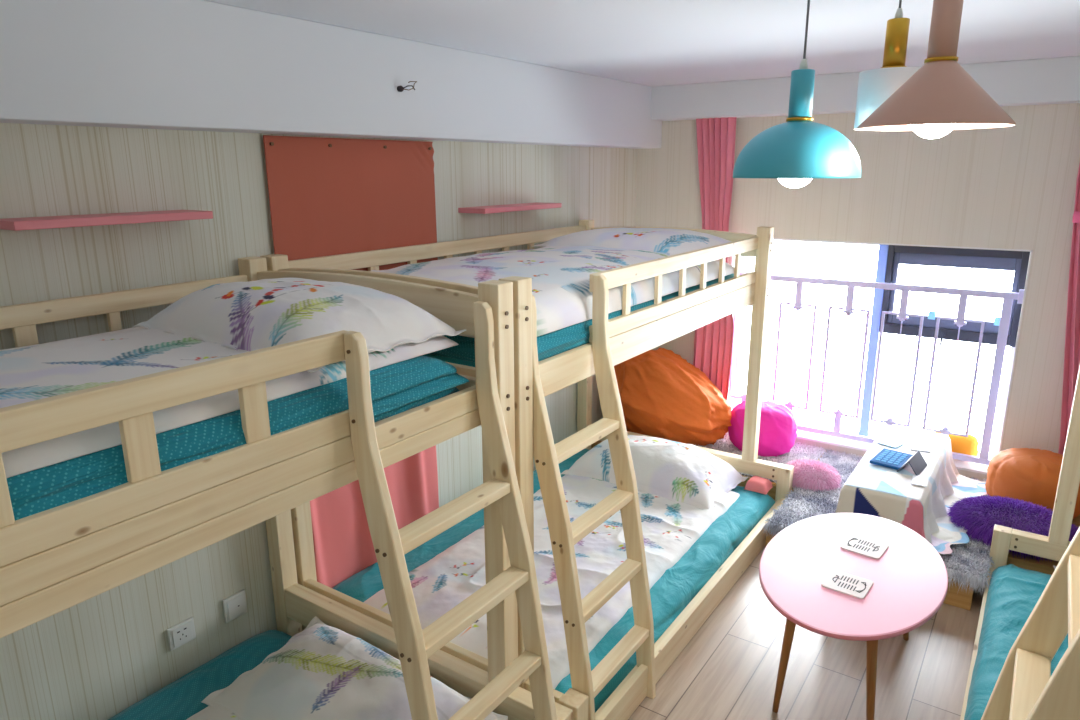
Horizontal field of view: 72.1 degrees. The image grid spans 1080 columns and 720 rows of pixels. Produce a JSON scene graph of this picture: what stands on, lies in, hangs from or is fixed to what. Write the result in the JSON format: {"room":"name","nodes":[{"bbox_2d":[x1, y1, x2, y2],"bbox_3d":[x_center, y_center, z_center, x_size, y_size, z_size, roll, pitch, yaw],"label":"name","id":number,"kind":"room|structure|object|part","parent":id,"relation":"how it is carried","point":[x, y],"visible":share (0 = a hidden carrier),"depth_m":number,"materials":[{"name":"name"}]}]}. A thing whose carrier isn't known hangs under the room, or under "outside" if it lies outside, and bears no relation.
{"room":"dormitory","nodes":[
{"label":"dormitory","id":0,"kind":"room"},
{"bbox_2d":[0,123,636,719],"bbox_3d":[-0.967,-0.009,2.659,0.100,2.220,5.960,9,17,33],"label":"wall","id":1,"kind":"structure","parent":0,"point":[97,657],"depth_m":2.31,"materials":[{"name":"paper"}]},
{"bbox_2d":[0,210,212,230],"bbox_3d":[-1.173,-0.384,2.020,0.154,0.022,0.518,9,17,33],"label":"wall shelf","id":2,"kind":"object","parent":1,"relation":"attached to","point":[47,222],"visible":1,"depth_m":1.95,"materials":[{"name":"pink wood"}]},
{"bbox_2d":[167,617,195,650],"bbox_3d":[-1.185,0.906,2.454,0.013,0.080,0.090,9,17,33],"label":"wall socket","id":3,"kind":"object","parent":1,"relation":"attached to","point":[183,632],"visible":1,"depth_m":2.45,"materials":[{"name":"white plastic"}]},
{"bbox_2d":[222,589,246,622],"bbox_3d":[-1.073,0.868,2.613,0.013,0.090,0.086,9,17,33],"label":"switch plate","id":4,"kind":"object","parent":1,"relation":"attached to","point":[234,606],"visible":1,"depth_m":2.60,"materials":[{"name":"white plastic"}]},
{"bbox_2d":[0,0,661,148],"bbox_3d":[-0.907,-0.883,2.288,0.165,0.342,5.600,9,17,33],"label":"ceiling beam","id":5,"kind":"structure","parent":1,"relation":"attached to","point":[191,65],"depth_m":2.27,"materials":[{"name":"white paint"}]},
{"bbox_2d":[397,81,416,91],"bbox_3d":[-0.484,-0.999,2.709,0.079,0.040,0.025,-9,17,-30],"label":"bracket","id":6,"kind":"object","parent":5,"relation":"attached to","point":[399,88],"visible":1,"depth_m":2.70,"materials":[{"name":"grey metal"}]},
{"bbox_3d":[-0.506,-0.987,2.698,0.020,0.022,0.022,9,17,33],"label":"stem","id":7,"kind":"part","parent":6,"relation":"part of","materials":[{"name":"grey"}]},
{"bbox_2d":[263,135,438,587],"bbox_3d":[-0.651,0.020,2.967,0.069,1.738,0.821,9,17,33],"label":"cloth","id":8,"kind":"object","parent":1,"relation":"attached to","point":[328,196],"visible":0.44,"depth_m":2.87,"materials":[{"name":"pink cloth"},{"name":"red-brown cloth"}]},
{"bbox_2d":[458,202,561,213],"bbox_3d":[-0.128,-0.721,3.511,0.154,0.022,0.615,9,17,33],"label":"wall shelf","id":9,"kind":"object","parent":1,"relation":"attached to","point":[523,206],"visible":1,"depth_m":3.40,"materials":[{"name":"pink wood"}]},
{"bbox_2d":[204,0,1079,86],"bbox_3d":[0.491,-0.890,1.399,3.645,0.100,5.960,9,17,33],"label":"ceiling","id":10,"kind":"structure","parent":0,"point":[651,43],"depth_m":2.55,"materials":[{"name":"white paint"}]},
{"bbox_2d":[733,0,860,187],"bbox_3d":[0.599,-0.651,1.689,0.285,0.507,0.285,9,17,33],"label":"pendant lamp","id":11,"kind":"object","parent":10,"relation":"hanging from","point":[799,150],"visible":1,"depth_m":1.65,"materials":[{"name":"teal metal"}]},
{"bbox_3d":[0.600,-0.477,1.734,0.092,0.147,0.092,9,17,33],"label":"bulb","id":12,"kind":"part","parent":11,"relation":"part of","materials":[{"name":"white glass"}]},
{"bbox_3d":[0.600,-0.491,1.730,0.285,0.127,0.285,9,17,33],"label":"lamp shade","id":13,"kind":"part","parent":11,"relation":"part of","materials":[{"name":"teal metal"}]},
{"bbox_3d":[0.599,-0.786,1.654,0.005,0.222,0.005,-10,17,-32],"label":"cord","id":14,"kind":"part","parent":11,"relation":"part of","materials":[{"name":"grey plastic"}]},
{"bbox_2d":[854,0,920,129],"bbox_3d":[0.841,-0.739,1.754,0.149,0.372,0.149,9,17,33],"label":"pendant lamp","id":15,"kind":"object","parent":10,"relation":"hanging from","point":[875,86],"visible":0.58,"depth_m":1.73,"materials":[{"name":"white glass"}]},
{"bbox_3d":[0.842,-0.626,1.783,0.149,0.133,0.149,9,17,33],"label":"lamp shade","id":16,"kind":"part","parent":15,"relation":"part of","materials":[{"name":"white metal"}]},
{"bbox_2d":[857,0,1015,138],"bbox_3d":[0.803,-0.650,1.472,0.287,0.404,0.287,9,17,33],"label":"pendant lamp","id":17,"kind":"object","parent":10,"relation":"hanging from","point":[941,97],"visible":1,"depth_m":1.45,"materials":[{"name":"pink metal"}]},
{"bbox_3d":[0.804,-0.524,1.505,0.092,0.143,0.092,9,17,33],"label":"bulb","id":18,"kind":"part","parent":17,"relation":"part of","materials":[{"name":"white glass"}]},
{"bbox_3d":[0.804,-0.536,1.502,0.287,0.125,0.287,9,17,33],"label":"lamp shade","id":19,"kind":"part","parent":17,"relation":"part of","materials":[{"name":"pink metal"}]},
{"bbox_2d":[628,546,983,719],"bbox_3d":[0.502,1.357,1.978,3.645,0.100,5.960,9,17,33],"label":"floor","id":20,"kind":"structure","parent":0,"point":[728,670],"depth_m":2.68,"materials":[{"name":"laminate"}]},
{"bbox_2d":[0,256,572,719],"bbox_3d":[-1.021,0.680,1.466,1.284,1.482,2.124,9,17,33],"label":"bunk bed","id":21,"kind":"object","parent":20,"relation":"on","point":[54,560],"visible":0.79,"depth_m":1.56,"materials":[{"name":"brown wood"}]},
{"bbox_3d":[-1.525,-0.044,1.635,0.025,0.055,1.990,9,17,33],"label":"rail","id":22,"kind":"part","parent":21,"relation":"part of","materials":[{"name":"brown wood"}]},
{"bbox_3d":[-0.841,0.130,0.929,0.025,0.058,1.561,9,17,33],"label":"rail","id":23,"kind":"part","parent":21,"relation":"part of","materials":[{"name":"brown wood"}]},
{"bbox_2d":[108,629,291,719],"bbox_3d":[-1.052,1.270,1.648,1.201,0.090,1.980,9,17,33],"label":"mattress","id":24,"kind":"object","parent":21,"relation":"on","point":[182,698],"visible":0.41,"depth_m":2.39,"materials":[{"name":"teal fabric"}]},
{"bbox_2d":[186,704,239,719],"bbox_3d":[-0.966,1.227,1.580,0.874,0.049,1.522,9,17,33],"label":"quilt","id":25,"kind":"object","parent":24,"relation":"on","point":[215,712],"visible":0.21,"depth_m":2.19,"materials":[{"name":"white fabric"}]},
{"bbox_2d":[202,616,507,719],"bbox_3d":[-0.564,0.992,2.182,0.858,0.150,0.452,9,17,33],"label":"pillow","id":26,"kind":"object","parent":25,"relation":"on","point":[323,672],"visible":0.91,"depth_m":2.17,"materials":[{"name":"white fabric"}]},
{"bbox_3d":[-0.944,0.382,2.622,0.065,1.482,0.065,9,17,33],"label":"post","id":27,"kind":"part","parent":21,"relation":"part of","materials":[{"name":"brown wood"}]},
{"bbox_2d":[374,387,459,422],"bbox_3d":[-1.122,0.199,1.401,0.945,0.166,2.014,9,17,33],"label":"mattress","id":28,"kind":"object","parent":21,"relation":"on","point":[401,409],"visible":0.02,"depth_m":1.77,"materials":[{"name":"teal fabric"}]},
{"bbox_2d":[6,355,468,520],"bbox_3d":[-0.904,0.171,1.242,0.447,0.113,1.940,9,17,33],"label":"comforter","id":29,"kind":"object","parent":28,"relation":"on","point":[393,386],"visible":0.32,"depth_m":1.34,"materials":[{"name":"teal fabric"}]},
{"bbox_2d":[0,327,458,477],"bbox_3d":[-1.122,0.073,1.375,0.919,0.060,1.907,9,17,33],"label":"quilt","id":30,"kind":"object","parent":29,"relation":"on","point":[28,373],"visible":0.46,"depth_m":1.51,"materials":[{"name":"white fabric"}]},
{"bbox_2d":[133,278,465,372],"bbox_3d":[-0.631,-0.135,1.901,0.760,0.132,0.470,10,18,36],"label":"pillow","id":31,"kind":"object","parent":30,"relation":"on","point":[263,313],"visible":0.88,"depth_m":1.76,"materials":[{"name":"white fabric"}]},
{"bbox_3d":[-0.110,0.382,2.034,0.065,1.197,0.065,9,17,33],"label":"post","id":32,"kind":"part","parent":21,"relation":"part of","materials":[{"name":"brown wood"}]},
{"bbox_3d":[0.050,1.125,2.115,0.065,0.285,0.065,9,17,33],"label":"post","id":33,"kind":"part","parent":21,"relation":"part of","materials":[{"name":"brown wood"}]},
{"bbox_2d":[260,220,793,719],"bbox_3d":[0.186,0.233,3.176,1.284,1.482,2.124,9,17,33],"label":"bunk bed","id":34,"kind":"object","parent":20,"relation":"on","point":[614,341],"visible":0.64,"depth_m":2.48,"materials":[{"name":"brown wood"}]},
{"bbox_3d":[-0.895,0.364,2.690,0.065,1.482,0.065,9,17,33],"label":"post","id":35,"kind":"part","parent":34,"relation":"part of","materials":[{"name":"brown wood"}]},
{"bbox_3d":[-0.318,-0.515,3.339,0.025,0.059,1.990,9,17,33],"label":"rail","id":36,"kind":"part","parent":34,"relation":"part of","materials":[{"name":"brown wood"}]},
{"bbox_3d":[-0.062,0.502,2.137,0.065,1.482,0.065,9,17,33],"label":"post","id":37,"kind":"part","parent":34,"relation":"part of","materials":[{"name":"brown wood"}]},
{"bbox_2d":[332,449,774,711],"bbox_3d":[0.156,0.815,3.345,1.219,0.113,1.982,9,17,33],"label":"mattress","id":38,"kind":"object","parent":34,"relation":"on","point":[680,583],"visible":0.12,"depth_m":3.06,"materials":[{"name":"teal fabric"}]},
{"bbox_2d":[363,475,739,688],"bbox_3d":[0.163,0.777,3.233,0.865,0.065,1.778,9,17,33],"label":"quilt","id":39,"kind":"object","parent":38,"relation":"on","point":[670,528],"visible":0.52,"depth_m":3.01,"materials":[{"name":"white fabric"}]},
{"bbox_2d":[561,435,747,509],"bbox_3d":[0.594,0.522,3.857,0.840,0.206,0.495,9,17,33],"label":"pillow","id":40,"kind":"object","parent":39,"relation":"on","point":[689,474],"visible":0.85,"depth_m":3.69,"materials":[{"name":"white fabric"}]},
{"bbox_2d":[744,476,772,494],"bbox_3d":[1.116,0.631,3.781,0.115,0.055,0.115,9,17,33],"label":"pouch","id":41,"kind":"object","parent":38,"relation":"on","point":[758,484],"visible":1,"depth_m":3.75,"materials":[{"name":"pink fabric"}]},
{"bbox_3d":[0.098,1.112,2.184,0.065,0.275,0.065,9,17,33],"label":"post","id":42,"kind":"part","parent":34,"relation":"part of","materials":[{"name":"brown wood"}]},
{"bbox_2d":[423,273,733,366],"bbox_3d":[0.087,-0.245,3.120,0.937,0.155,1.960,9,17,33],"label":"mattress","id":43,"kind":"object","parent":34,"relation":"on","point":[696,287],"visible":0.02,"depth_m":2.92,"materials":[{"name":"teal fabric"}]},
{"bbox_2d":[428,299,653,361],"bbox_3d":[-0.060,-0.180,2.639,0.658,0.126,0.980,9,17,33],"label":"comforter","id":44,"kind":"object","parent":43,"relation":"on","point":[562,340],"visible":0.11,"depth_m":2.24,"materials":[{"name":"teal fabric"}]},
{"bbox_2d":[371,246,733,337],"bbox_3d":[0.051,-0.361,3.014,0.932,0.139,1.787,9,17,33],"label":"quilt","id":45,"kind":"object","parent":43,"relation":"on","point":[560,275],"visible":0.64,"depth_m":2.65,"materials":[{"name":"white fabric"}]},
{"bbox_2d":[532,228,731,254],"bbox_3d":[0.482,-0.594,3.611,0.880,0.092,0.560,9,17,33],"label":"pillow","id":46,"kind":"object","parent":45,"relation":"on","point":[667,241],"visible":0.83,"depth_m":3.43,"materials":[{"name":"white fabric"}]},
{"bbox_3d":[0.264,-0.065,4.332,0.065,1.482,0.065,9,17,33],"label":"post","id":47,"kind":"part","parent":34,"relation":"part of","materials":[{"name":"brown wood"}]},
{"bbox_3d":[0.608,-0.407,2.980,0.025,0.058,1.563,9,17,33],"label":"rail","id":48,"kind":"part","parent":34,"relation":"part of","materials":[{"name":"brown wood"}]},
{"bbox_3d":[0.691,0.972,3.015,0.026,0.118,1.990,9,17,33],"label":"rail","id":49,"kind":"part","parent":34,"relation":"part of","materials":[{"name":"brown wood"}]},
{"bbox_3d":[1.097,-0.063,3.744,0.065,1.202,0.065,9,17,33],"label":"post","id":50,"kind":"part","parent":34,"relation":"part of","materials":[{"name":"brown wood"}]},
{"bbox_3d":[1.258,0.681,3.825,0.065,0.280,0.065,9,17,33],"label":"post","id":51,"kind":"part","parent":34,"relation":"part of","materials":[{"name":"brown wood"}]},
{"bbox_2d":[591,440,1079,609],"bbox_3d":[1.726,0.782,3.679,3.441,0.149,1.098,9,17,33],"label":"platform","id":52,"kind":"object","parent":20,"relation":"on","point":[963,599],"visible":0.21,"depth_m":3.10,"materials":[{"name":"brown wood"}]},
{"bbox_2d":[614,348,731,445],"bbox_3d":[0.765,0.224,4.476,0.829,0.542,0.581,9,17,33],"label":"bean bag","id":53,"kind":"object","parent":52,"relation":"on","point":[663,395],"visible":0.73,"depth_m":4.29,"materials":[{"name":"orange fabric"}]},
{"bbox_2d":[695,432,826,489],"bbox_3d":[1.223,0.589,4.272,0.767,0.156,0.714,9,17,33],"label":"shag rug","id":54,"kind":"object","parent":52,"relation":"on","point":[798,451],"visible":0.23,"depth_m":4.27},
{"bbox_2d":[728,400,796,456],"bbox_3d":[1.286,0.385,4.289,0.388,0.290,0.337,9,17,33],"label":"pouf","id":55,"kind":"object","parent":54,"relation":"on","point":[778,426],"visible":0.71,"depth_m":4.16,"materials":[{"name":"pink fabric"}]},
{"bbox_2d":[761,449,994,592],"bbox_3d":[1.731,0.736,3.649,0.981,0.127,1.200,9,17,33],"label":"shag rug","id":56,"kind":"object","parent":52,"relation":"on","point":[968,562],"visible":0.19,"depth_m":3.49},
{"bbox_2d":[786,458,841,492],"bbox_3d":[1.411,0.596,3.867,0.321,0.144,0.281,9,17,33],"label":"cushion","id":57,"kind":"object","parent":56,"relation":"on","point":[817,475],"visible":0.86,"depth_m":3.79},
{"bbox_2d":[946,495,1078,561],"bbox_3d":[2.086,0.725,3.272,0.539,0.224,0.386,10,18,36],"label":"cushion","id":58,"kind":"object","parent":56,"relation":"on","point":[979,515],"visible":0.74,"depth_m":3.23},
{"bbox_2d":[985,448,1079,518],"bbox_3d":[2.379,0.587,3.555,0.416,0.282,0.396,9,17,33],"label":"pouf","id":59,"kind":"object","parent":52,"relation":"on","point":[1031,475],"visible":0.59,"depth_m":3.46,"materials":[{"name":"orange fabric"}]},
{"bbox_2d":[759,513,947,719],"bbox_3d":[1.065,0.916,2.581,0.573,0.452,0.879,9,17,33],"label":"table","id":60,"kind":"object","parent":20,"relation":"on","point":[909,587],"visible":0.98,"depth_m":2.43,"materials":[{"name":"pink paint"}]},
{"bbox_3d":[0.807,0.965,2.431,0.061,0.432,0.034,3,15,11],"label":"leg","id":61,"kind":"part","parent":60,"relation":"part of","materials":[{"name":"brown wood"}]},
{"bbox_2d":[821,569,872,598],"bbox_3d":[0.996,0.724,2.403,0.132,0.007,0.128,11,18,36],"label":"coaster","id":62,"kind":"object","parent":60,"relation":"on","point":[839,581],"visible":1,"depth_m":2.39,"materials":[{"name":"white ceramic"}]},
{"bbox_2d":[841,534,888,559],"bbox_3d":[1.155,0.663,2.638,0.132,0.007,0.128,12,19,39],"label":"coaster","id":63,"kind":"object","parent":60,"relation":"on","point":[856,544],"visible":1,"depth_m":2.63,"materials":[{"name":"white ceramic"}]},
{"bbox_3d":[1.021,1.000,2.289,0.034,0.433,0.068,-11,18,-37],"label":"leg","id":64,"kind":"part","parent":60,"relation":"part of","materials":[{"name":"brown wood"}]},
{"bbox_3d":[1.361,0.876,2.762,0.142,0.437,0.035,-10,17,-32],"label":"leg","id":65,"kind":"part","parent":60,"relation":"part of","materials":[{"name":"brown wood"}]},
{"bbox_2d":[960,365,1079,719],"bbox_3d":[1.805,0.581,1.793,1.284,1.482,2.266,9,17,33],"label":"bunk bed","id":66,"kind":"object","parent":20,"relation":"on","point":[1025,688],"visible":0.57,"depth_m":1.49,"materials":[{"name":"brown wood"}]},
{"bbox_3d":[1.309,1.154,2.295,0.026,0.118,2.132,9,17,33],"label":"rail","id":67,"kind":"part","parent":66,"relation":"part of","materials":[{"name":"brown wood"}]},
{"bbox_3d":[1.941,0.848,3.144,0.065,0.290,0.065,9,17,33],"label":"post","id":68,"kind":"part","parent":66,"relation":"part of","materials":[{"name":"brown wood"}]},
{"bbox_2d":[964,564,1067,719],"bbox_3d":[1.795,1.146,1.952,1.190,0.150,2.112,9,17,33],"label":"mattress","id":69,"kind":"object","parent":66,"relation":"on","point":[1014,592],"visible":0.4,"depth_m":2.61,"materials":[{"name":"teal fabric"}]},
{"bbox_3d":[2.095,0.156,2.855,0.065,1.192,0.065,9,17,33],"label":"post","id":70,"kind":"part","parent":66,"relation":"part of","materials":[{"name":"brown wood"}]},
{"bbox_2d":[635,103,1079,480],"bbox_3d":[2.105,-0.361,3.965,3.445,2.220,0.260,9,17,33],"label":"wall","id":71,"kind":"structure","parent":0,"point":[1011,187],"depth_m":3.73,"materials":[{"name":"paper"}]},
{"bbox_2d":[693,117,736,400],"bbox_3d":[1.034,-0.521,4.425,0.310,1.931,0.049,9,17,33],"label":"curtain","id":72,"kind":"object","parent":71,"relation":"hanging from","point":[713,342],"visible":0.56,"depth_m":4.33,"materials":[{"name":"pink fabric"}]},
{"bbox_2d":[651,56,1079,120],"bbox_3d":[2.049,-1.292,3.498,3.280,0.184,0.160,9,17,33],"label":"ceiling beam","id":73,"kind":"structure","parent":71,"relation":"attached to","point":[1045,81],"depth_m":3.78,"materials":[{"name":"white paint"}]},
{"bbox_2d":[729,272,1024,464],"bbox_3d":[1.794,0.005,4.193,1.476,0.936,0.040,9,17,33],"label":"railing","id":74,"kind":"object","parent":71,"relation":"in","point":[1007,297],"depth_m":4.03,"materials":[{"name":"metal"}]},
{"bbox_3d":[1.792,-0.415,4.084,1.476,0.032,0.032,9,17,33],"label":"rail","id":75,"kind":"part","parent":74,"relation":"part of","materials":[{"name":"white metal"}]},
{"bbox_3d":[1.796,0.444,4.306,1.476,0.030,0.028,9,17,33],"label":"rail","id":76,"kind":"part","parent":74,"relation":"part of","materials":[{"name":"white metal"}]},
{"bbox_3d":[1.963,0.057,4.087,0.006,0.550,0.006,9,17,33],"label":"rod","id":77,"kind":"part","parent":74,"relation":"part of","materials":[{"name":"blue paint"}]},
{"bbox_3d":[2.190,0.095,3.936,0.006,0.550,0.006,9,17,33],"label":"rod","id":78,"kind":"part","parent":74,"relation":"part of","materials":[{"name":"blue paint"}]},
{"bbox_3d":[2.351,0.107,3.825,0.042,0.856,0.032,9,17,33],"label":"post","id":79,"kind":"part","parent":74,"relation":"part of","materials":[{"name":"white metal"}]},
{"bbox_2d":[727,238,1032,474],"bbox_3d":[1.830,-0.091,4.223,1.492,1.170,0.270,9,17,33],"label":"trim","id":80,"kind":"structure","parent":71,"relation":"attached to","point":[857,445],"depth_m":4.17,"materials":[{"name":"white"}]},
{"bbox_2d":[934,430,978,455],"bbox_3d":[2.270,0.462,4.057,0.231,0.150,0.076,9,17,33],"label":"cushion","id":81,"kind":"object","parent":80,"relation":"on","point":[968,445],"visible":0.37,"depth_m":4.00,"materials":[{"name":"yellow fabric"}]},
{"bbox_2d":[734,239,1029,458],"bbox_3d":[1.863,-0.105,4.269,1.476,1.150,0.095,9,17,33],"label":"window","id":82,"kind":"structure","parent":71,"relation":"in","point":[890,257],"depth_m":4.04,"materials":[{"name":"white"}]},
{"bbox_3d":[1.917,-0.101,4.253,0.050,1.150,0.060,9,17,33],"label":"frame","id":83,"kind":"part","parent":82,"relation":"part of","materials":[{"name":"blue metal"}]},
{"bbox_3d":[2.170,-0.119,4.005,0.025,0.080,0.026,9,17,33],"label":"handle","id":84,"kind":"part","parent":82,"relation":"part of","materials":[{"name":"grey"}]},
{"bbox_3d":[2.208,-0.365,3.980,0.593,0.398,0.038,9,17,33],"label":"sash","id":85,"kind":"part","parent":82,"relation":"part of","materials":[{"name":"blue"}]},
{"bbox_3d":[2.204,-0.361,3.976,0.653,0.503,0.070,9,17,33],"label":"casement frame","id":86,"kind":"part","parent":82,"relation":"part of","materials":[{"name":"grey"}]},
{"bbox_2d":[1058,164,1079,454],"bbox_3d":[2.599,-0.261,3.385,0.401,1.930,0.094,9,17,33],"label":"curtain","id":87,"kind":"object","parent":71,"relation":"hanging from","point":[1072,335],"visible":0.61,"depth_m":3.48,"materials":[{"name":"pink fabric"}]},
{"bbox_3d":[1.722,0.591,3.570,0.295,0.246,0.910,9,17,33],"label":"table","id":88,"kind":"object","parent":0,"visible":0,"materials":[{"name":"white patterned cotton cloth"}]},
{"bbox_2d":[835,425,987,553],"bbox_3d":[1.806,0.588,3.498,0.579,0.226,0.950,9,17,33],"label":"tablecloth","id":89,"kind":"object","parent":88,"relation":"on","point":[871,489],"visible":0.79,"depth_m":3.29,"materials":[{"name":"white fabric"}]},
{"bbox_2d":[876,439,902,447],"bbox_3d":[1.748,0.416,3.707,0.080,0.004,0.100,-11,18,-37],"label":"pad","id":90,"kind":"object","parent":89,"relation":"on","point":[886,442],"visible":1,"depth_m":3.70,"materials":[{"name":"white"}]},
{"bbox_2d":[869,448,912,469],"bbox_3d":[1.653,0.464,3.485,0.136,0.016,0.210,12,19,40],"label":"keypad","id":91,"kind":"object","parent":89,"relation":"on","point":[888,458],"visible":1,"depth_m":3.46,"materials":[{"name":"blue plastic"}]},
{"bbox_2d":[897,450,926,475],"bbox_3d":[1.706,0.466,3.392,0.090,0.062,0.170,12,19,39],"label":"tent card","id":92,"kind":"object","parent":89,"relation":"on","point":[917,462],"visible":0.9,"depth_m":3.37,"materials":[{"name":"grey paper"}]},
{"bbox_2d":[911,474,927,486],"bbox_3d":[1.671,0.530,3.264,0.060,0.004,0.120,7,16,28],"label":"leaflet","id":93,"kind":"object","parent":89,"relation":"on","point":[919,480],"visible":1,"depth_m":3.26,"materials":[{"name":"white paper"}]},
{"bbox_2d":[909,440,930,451],"bbox_3d":[1.877,0.425,3.667,0.090,0.004,0.140,6,16,22],"label":"leaflet","id":94,"kind":"object","parent":89,"relation":"on","point":[914,445],"visible":1,"depth_m":3.66,"materials":[{"name":"white paper"}]}
]}

